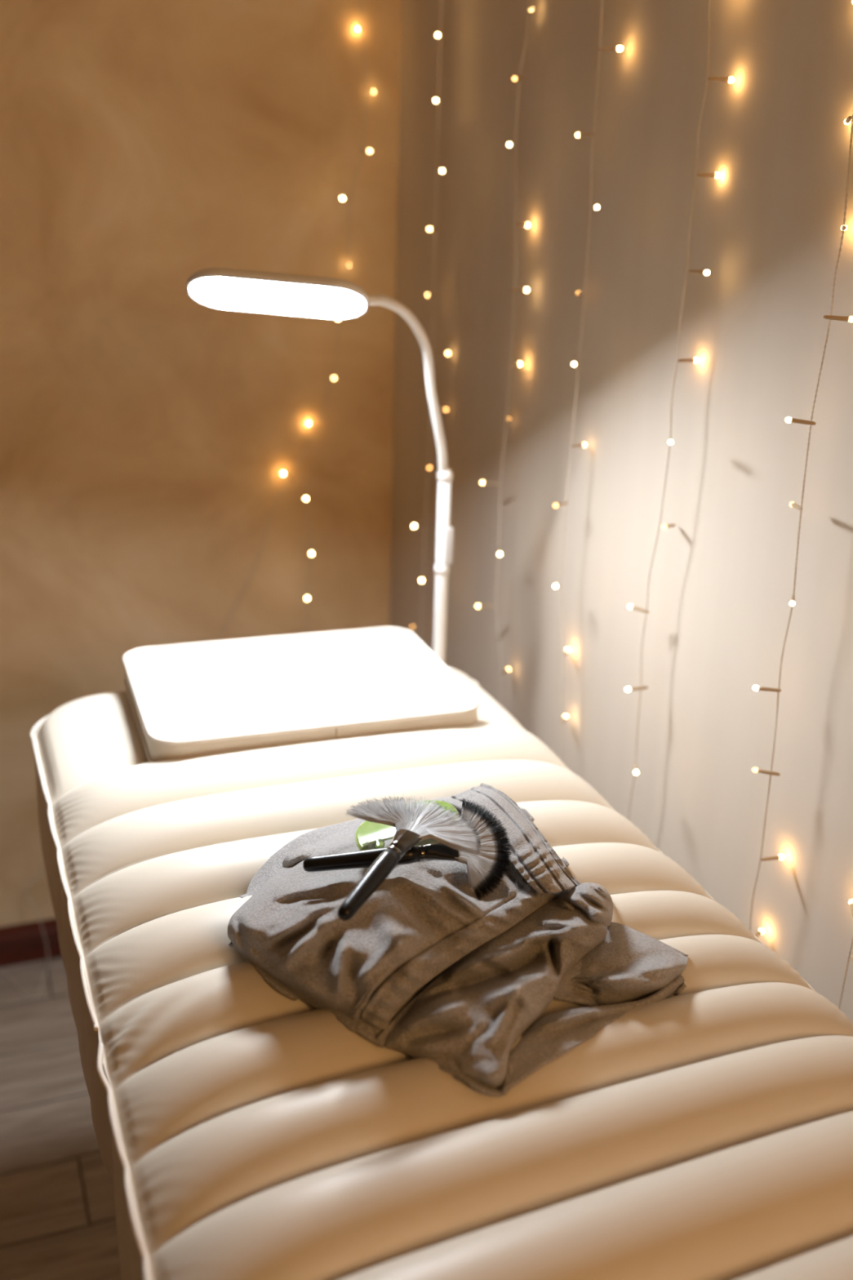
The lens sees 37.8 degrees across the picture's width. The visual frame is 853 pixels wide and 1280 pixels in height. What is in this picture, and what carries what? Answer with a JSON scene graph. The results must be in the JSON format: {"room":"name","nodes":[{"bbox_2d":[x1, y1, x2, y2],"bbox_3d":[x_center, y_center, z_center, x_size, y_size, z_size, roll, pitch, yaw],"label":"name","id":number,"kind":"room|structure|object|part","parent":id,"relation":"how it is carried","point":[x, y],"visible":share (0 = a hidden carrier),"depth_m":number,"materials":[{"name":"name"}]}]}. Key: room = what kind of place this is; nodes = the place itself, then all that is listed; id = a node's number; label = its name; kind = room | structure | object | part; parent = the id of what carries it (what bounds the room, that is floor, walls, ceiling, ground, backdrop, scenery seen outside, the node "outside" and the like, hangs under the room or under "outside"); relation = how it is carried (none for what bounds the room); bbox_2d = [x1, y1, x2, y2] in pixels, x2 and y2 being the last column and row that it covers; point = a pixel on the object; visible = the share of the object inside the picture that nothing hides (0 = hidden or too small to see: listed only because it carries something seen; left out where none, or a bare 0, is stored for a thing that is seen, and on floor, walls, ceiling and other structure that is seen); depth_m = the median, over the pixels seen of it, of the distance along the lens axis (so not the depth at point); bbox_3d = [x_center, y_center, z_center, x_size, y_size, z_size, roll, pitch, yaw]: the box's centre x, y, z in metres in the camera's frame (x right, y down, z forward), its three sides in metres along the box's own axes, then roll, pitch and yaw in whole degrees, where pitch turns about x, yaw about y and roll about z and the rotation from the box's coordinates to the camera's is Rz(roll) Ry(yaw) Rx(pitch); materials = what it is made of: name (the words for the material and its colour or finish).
{"room":"spa","nodes":[
{"label":"spa","id":0,"kind":"room"},
{"bbox_2d":[0,956,121,1279],"bbox_3d":[-0.747,1.527,0.368,3.370,0.060,4.840,-6,21,-20],"label":"floor","id":1,"kind":"structure","parent":0,"point":[58,1212],"depth_m":2.14,"materials":[{"name":"brown wood"}]},
{"bbox_2d":[186,267,453,664],"bbox_3d":[-0.084,0.191,1.904,0.250,1.468,0.532,14,23,30],"label":"floor lamp","id":2,"kind":"object","parent":1,"relation":"on","point":[220,288],"visible":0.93,"depth_m":1.56,"materials":[{"name":"white plastic"}]},
{"bbox_2d":[189,277,365,318],"bbox_3d":[-0.183,-0.423,1.540,0.216,0.054,0.081,0,20,-4],"label":"diffuser","id":3,"kind":"object","parent":2,"relation":"attached to","point":[308,297],"depth_m":1.53,"materials":[{"name":"white plastic"}]},
{"bbox_2d":[29,664,852,1279],"bbox_3d":[0.054,0.735,1.178,0.644,0.936,1.795,-6,21,-20],"label":"bed","id":4,"kind":"object","parent":1,"relation":"on","point":[243,1131],"visible":0.77,"depth_m":0.96,"materials":[{"name":"cream white leather"}]},
{"bbox_3d":[-0.124,0.297,1.539,0.640,0.235,0.740,-6,21,-20],"label":"backrest","id":5,"kind":"part","parent":4,"relation":"part of","materials":[{"name":"beige"}]},
{"bbox_3d":[0.199,0.586,0.750,0.640,0.235,1.036,-6,21,-20],"label":"seat","id":6,"kind":"part","parent":4,"relation":"part of","materials":[{"name":"beige leather"}]},
{"bbox_2d":[122,626,479,761],"bbox_3d":[-0.174,0.064,1.649,0.428,0.048,0.346,-6,21,-20],"label":"pillow","id":7,"kind":"object","parent":4,"relation":"on","point":[188,700],"visible":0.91,"depth_m":1.58,"materials":[{"name":"beige fabric"}]},
{"bbox_2d":[227,782,688,1097],"bbox_3d":[0.023,0.234,1.134,0.397,0.096,0.422,-11,23,-32],"label":"folded garment","id":8,"kind":"object","parent":4,"relation":"on","point":[532,941],"visible":0.95,"depth_m":1.04,"materials":[{"name":"fabric"}]},
{"bbox_3d":[-0.035,0.221,1.164,0.287,0.090,0.349,18,25,38],"label":"panel","id":9,"kind":"part","parent":8,"relation":"part of","materials":[{"name":"grey fabric"}]},
{"bbox_2d":[355,800,458,850],"bbox_3d":[-0.022,0.172,1.159,0.121,0.006,0.057,-13,24,-35],"label":"stone","id":10,"kind":"object","parent":8,"relation":"on","point":[369,835],"visible":0.38,"depth_m":1.13,"materials":[{"name":"green stone"}]},
{"bbox_2d":[302,797,511,902],"bbox_3d":[-0.010,0.189,1.076,0.178,0.050,0.101,-6,21,-20],"label":"brush","id":11,"kind":"object","parent":8,"relation":"on","point":[482,869],"visible":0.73,"depth_m":1.09,"materials":[{"name":"black paint"}]},
{"bbox_3d":[-0.057,0.192,1.091,0.103,0.023,0.016,0,20,-5],"label":"handle","id":12,"kind":"part","parent":11,"relation":"part of","materials":[{"name":"black paint"}]},
{"bbox_2d":[337,792,480,920],"bbox_3d":[-0.038,0.175,1.058,0.166,0.032,0.118,-14,25,-38],"label":"brush","id":13,"kind":"object","parent":11,"relation":"on","point":[412,824],"visible":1,"depth_m":1.07,"materials":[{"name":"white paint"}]},
{"bbox_3d":[-0.047,0.198,1.009,0.016,0.023,0.089,10,21,23],"label":"handle","id":14,"kind":"part","parent":13,"relation":"part of","materials":[{"name":"black paint"}]},
{"bbox_3d":[0.071,0.282,1.040,0.116,0.073,0.247,13,23,30],"label":"panel","id":15,"kind":"part","parent":8,"relation":"part of","materials":[{"name":"grey fabric"}]},
{"bbox_2d":[0,0,401,927],"bbox_3d":[-1.560,-0.488,2.001,3.370,2.600,0.100,-6,21,-20],"label":"wall","id":16,"kind":"structure","parent":0,"point":[149,432],"depth_m":2.37,"materials":[{"name":"paint"}]},
{"bbox_2d":[0,918,61,967],"bbox_3d":[-1.630,0.722,2.347,3.249,0.085,0.020,-6,21,-20],"label":"baseboard","id":17,"kind":"structure","parent":16,"relation":"attached to","point":[23,943],"depth_m":2.63,"materials":[{"name":"red wood"}]},
{"bbox_2d":[304,478,312,633],"bbox_3d":[-0.243,-0.055,2.577,0.021,0.560,0.035,-3,20,-12],"label":"string","id":18,"kind":"object","parent":16,"relation":"hanging from","point":[305,497],"visible":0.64,"depth_m":2.55,"materials":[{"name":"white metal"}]},
{"bbox_2d":[389,0,852,1022],"bbox_3d":[0.812,0.115,0.500,0.100,2.600,4.620,-6,21,-20],"label":"wall","id":19,"kind":"structure","parent":0,"point":[766,231],"depth_m":1.62,"materials":[{"name":"white paint"}]},
{"bbox_2d":[411,0,449,639],"bbox_3d":[0.014,-0.765,2.111,0.063,1.763,0.161,4,20,6],"label":"string","id":20,"kind":"object","parent":19,"relation":"attached to","point":[437,35],"visible":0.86,"depth_m":2.21,"materials":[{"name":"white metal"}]},
{"bbox_3d":[0.014,-0.777,2.145,0.005,1.763,0.026,-6,21,-20],"label":"cord","id":21,"kind":"part","parent":20,"relation":"part of","materials":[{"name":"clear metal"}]},
{"bbox_3d":[0.017,-0.715,2.163,0.024,0.005,0.005,-16,41,-33],"label":"bulb","id":22,"kind":"part","parent":20,"relation":"part of","materials":[{"name":"beige"}]},
{"bbox_3d":[0.023,-0.514,2.228,0.024,0.005,0.005,3,39,-3],"label":"bulb","id":23,"kind":"part","parent":20,"relation":"part of","materials":[{"name":"beige"}]},
{"bbox_2d":[475,0,533,704],"bbox_3d":[0.137,-0.691,1.830,0.064,1.707,0.120,-6,21,-20],"label":"string","id":24,"kind":"object","parent":19,"relation":"attached to","point":[530,7],"visible":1,"depth_m":1.91,"materials":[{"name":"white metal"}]},
{"bbox_3d":[0.100,-0.057,2.079,0.025,0.005,0.005,1,57,30],"label":"bulb","id":25,"kind":"part","parent":24,"relation":"part of","materials":[{"name":"glass"}]},
{"bbox_3d":[0.105,-0.253,2.013,0.025,0.005,0.005,10,64,25],"label":"bulb","id":26,"kind":"part","parent":24,"relation":"part of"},
{"bbox_3d":[0.132,0.054,2.093,0.005,0.005,0.024,-38,-4,29],"label":"bulb","id":27,"kind":"part","parent":24,"relation":"part of","materials":[{"name":"beige"}]},
{"bbox_3d":[0.140,-0.693,1.834,0.005,1.707,0.048,-6,21,-20],"label":"cord","id":28,"kind":"part","parent":24,"relation":"part of","materials":[{"name":"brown plastic"}]},
{"bbox_3d":[0.138,-0.429,1.942,0.005,0.005,0.024,-30,-2,37],"label":"bulb","id":29,"kind":"part","parent":24,"relation":"part of","materials":[{"name":"beige"}]},
{"bbox_3d":[0.138,-0.533,1.893,0.025,0.005,0.005,-3,23,-18],"label":"bulb","id":30,"kind":"part","parent":24,"relation":"part of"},
{"bbox_3d":[0.136,-0.817,1.809,0.005,0.005,0.025,43,43,10],"label":"bulb","id":31,"kind":"part","parent":24,"relation":"part of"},
{"bbox_3d":[0.143,-0.627,1.877,0.005,0.005,0.024,-20,-4,41],"label":"bulb","id":32,"kind":"part","parent":24,"relation":"part of","materials":[{"name":"beige"}]},
{"bbox_2d":[553,0,622,760],"bbox_3d":[0.221,-0.615,1.625,0.056,1.710,0.143,-2,20,-10],"label":"string","id":33,"kind":"object","parent":19,"relation":"attached to","point":[615,48],"visible":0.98,"depth_m":1.72,"materials":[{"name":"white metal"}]},
{"bbox_3d":[0.196,-0.196,1.795,0.025,0.005,0.005,-17,52,-43],"label":"bulb","id":34,"kind":"part","parent":33,"relation":"part of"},
{"bbox_3d":[0.211,0.123,1.905,0.005,0.005,0.024,41,22,1],"label":"bulb","id":35,"kind":"part","parent":33,"relation":"part of","materials":[{"name":"beige"}]},
{"bbox_3d":[0.215,-0.278,1.777,0.024,0.005,0.005,-13,3,-40],"label":"bulb","id":36,"kind":"part","parent":33,"relation":"part of","materials":[{"name":"beige"}]},
{"bbox_3d":[0.222,-0.618,1.633,0.004,1.710,0.044,-6,21,-20],"label":"cord","id":37,"kind":"part","parent":33,"relation":"part of","materials":[{"name":"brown plastic"}]},
{"bbox_3d":[0.211,-0.663,1.633,0.025,0.005,0.005,15,52,38],"label":"bulb","id":38,"kind":"part","parent":33,"relation":"part of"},
{"bbox_3d":[0.232,-0.756,1.593,0.025,0.005,0.005,1,47,7],"label":"bulb","id":39,"kind":"part","parent":33,"relation":"part of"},
{"bbox_2d":[625,0,734,820],"bbox_3d":[0.313,-0.519,1.414,0.059,1.745,0.108,-1,20,-8],"label":"string","id":40,"kind":"object","parent":19,"relation":"attached to","point":[731,79],"visible":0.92,"depth_m":1.50,"materials":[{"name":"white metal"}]},
{"bbox_3d":[0.275,0.168,1.634,0.005,0.005,0.024,-25,11,16],"label":"bulb","id":41,"kind":"part","parent":40,"relation":"part of","materials":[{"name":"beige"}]},
{"bbox_3d":[0.282,0.064,1.651,0.025,0.005,0.005,-5,7,-6],"label":"bulb","id":42,"kind":"part","parent":40,"relation":"part of","materials":[{"name":"glass"}]},
{"bbox_3d":[0.279,-0.039,1.624,0.024,0.005,0.005,20,56,35],"label":"bulb","id":43,"kind":"part","parent":40,"relation":"part of","materials":[{"name":"beige"}]},
{"bbox_3d":[0.310,-0.145,1.585,0.024,0.005,0.005,-13,53,-49],"label":"bulb","id":44,"kind":"part","parent":40,"relation":"part of","materials":[{"name":"beige"}]},
{"bbox_3d":[0.314,-0.337,1.502,0.025,0.005,0.005,-7,16,-26],"label":"bulb","id":45,"kind":"part","parent":40,"relation":"part of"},
{"bbox_3d":[0.315,-0.428,1.446,0.005,0.005,0.024,5,13,-38],"label":"bulb","id":46,"kind":"part","parent":40,"relation":"part of","materials":[{"name":"beige"}]},
{"bbox_3d":[0.322,-0.535,1.431,0.025,0.005,0.005,-7,18,-23],"label":"bulb","id":47,"kind":"part","parent":40,"relation":"part of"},
{"bbox_3d":[0.326,-0.626,1.388,0.025,0.005,0.005,-1,32,-9],"label":"bulb","id":48,"kind":"part","parent":40,"relation":"part of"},
{"bbox_2d":[748,0,852,937],"bbox_3d":[0.403,-0.406,1.212,0.056,1.819,0.104,13,22,28],"label":"string","id":49,"kind":"object","parent":19,"relation":"attached to","point":[847,121],"visible":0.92,"depth_m":1.30,"materials":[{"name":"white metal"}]},
{"bbox_3d":[0.392,0.352,1.482,0.005,0.005,0.024,-18,-2,43],"label":"bulb","id":50,"kind":"part","parent":49,"relation":"part of","materials":[{"name":"beige"}]},
{"bbox_3d":[0.385,0.149,1.399,0.024,0.005,0.005,9,64,24],"label":"bulb","id":51,"kind":"part","parent":49,"relation":"part of","materials":[{"name":"beige"}]},
{"bbox_3d":[0.379,0.055,1.374,0.025,0.005,0.005,5,63,25],"label":"bulb","id":52,"kind":"part","parent":49,"relation":"part of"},
{"bbox_3d":[0.397,0.252,1.437,0.024,0.005,0.005,-3,23,-18],"label":"bulb","id":53,"kind":"part","parent":49,"relation":"part of","materials":[{"name":"beige"}]},
{"bbox_3d":[0.384,-0.043,1.304,0.005,0.005,0.025,-33,6,25],"label":"bulb","id":54,"kind":"part","parent":49,"relation":"part of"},
{"bbox_3d":[0.392,-0.141,1.315,0.005,0.005,0.024,17,15,-9],"label":"bulb","id":55,"kind":"part","parent":49,"relation":"part of","materials":[{"name":"beige"}]},
{"bbox_3d":[0.387,-0.224,1.278,0.025,0.005,0.005,12,-19,17],"label":"bulb","id":56,"kind":"part","parent":49,"relation":"part of","materials":[{"name":"brown plastic"}]},
{"bbox_3d":[0.406,-0.319,1.233,0.025,0.005,0.005,7,49,6],"label":"bulb","id":57,"kind":"part","parent":49,"relation":"part of","materials":[{"name":"brown plastic"}]},
{"bbox_3d":[0.411,-0.506,1.210,0.005,0.005,0.024,37,18,1],"label":"bulb","id":58,"kind":"part","parent":49,"relation":"part of","materials":[{"name":"beige"}]},
{"bbox_2d":[838,899,852,1009],"bbox_3d":[0.463,-0.383,1.049,0.052,1.750,0.073,-6,21,-20],"label":"string","id":59,"kind":"object","parent":19,"relation":"attached to","point":[851,902],"visible":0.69,"depth_m":1.31,"materials":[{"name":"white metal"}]},
{"bbox_3d":[0.460,-0.383,1.051,0.015,1.750,0.006,19,26,40],"label":"cord","id":60,"kind":"part","parent":59,"relation":"part of","materials":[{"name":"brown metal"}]},
{"bbox_3d":[0.450,0.285,1.312,0.005,0.005,0.025,37,25,-2],"label":"bulb","id":61,"kind":"part","parent":59,"relation":"part of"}
]}

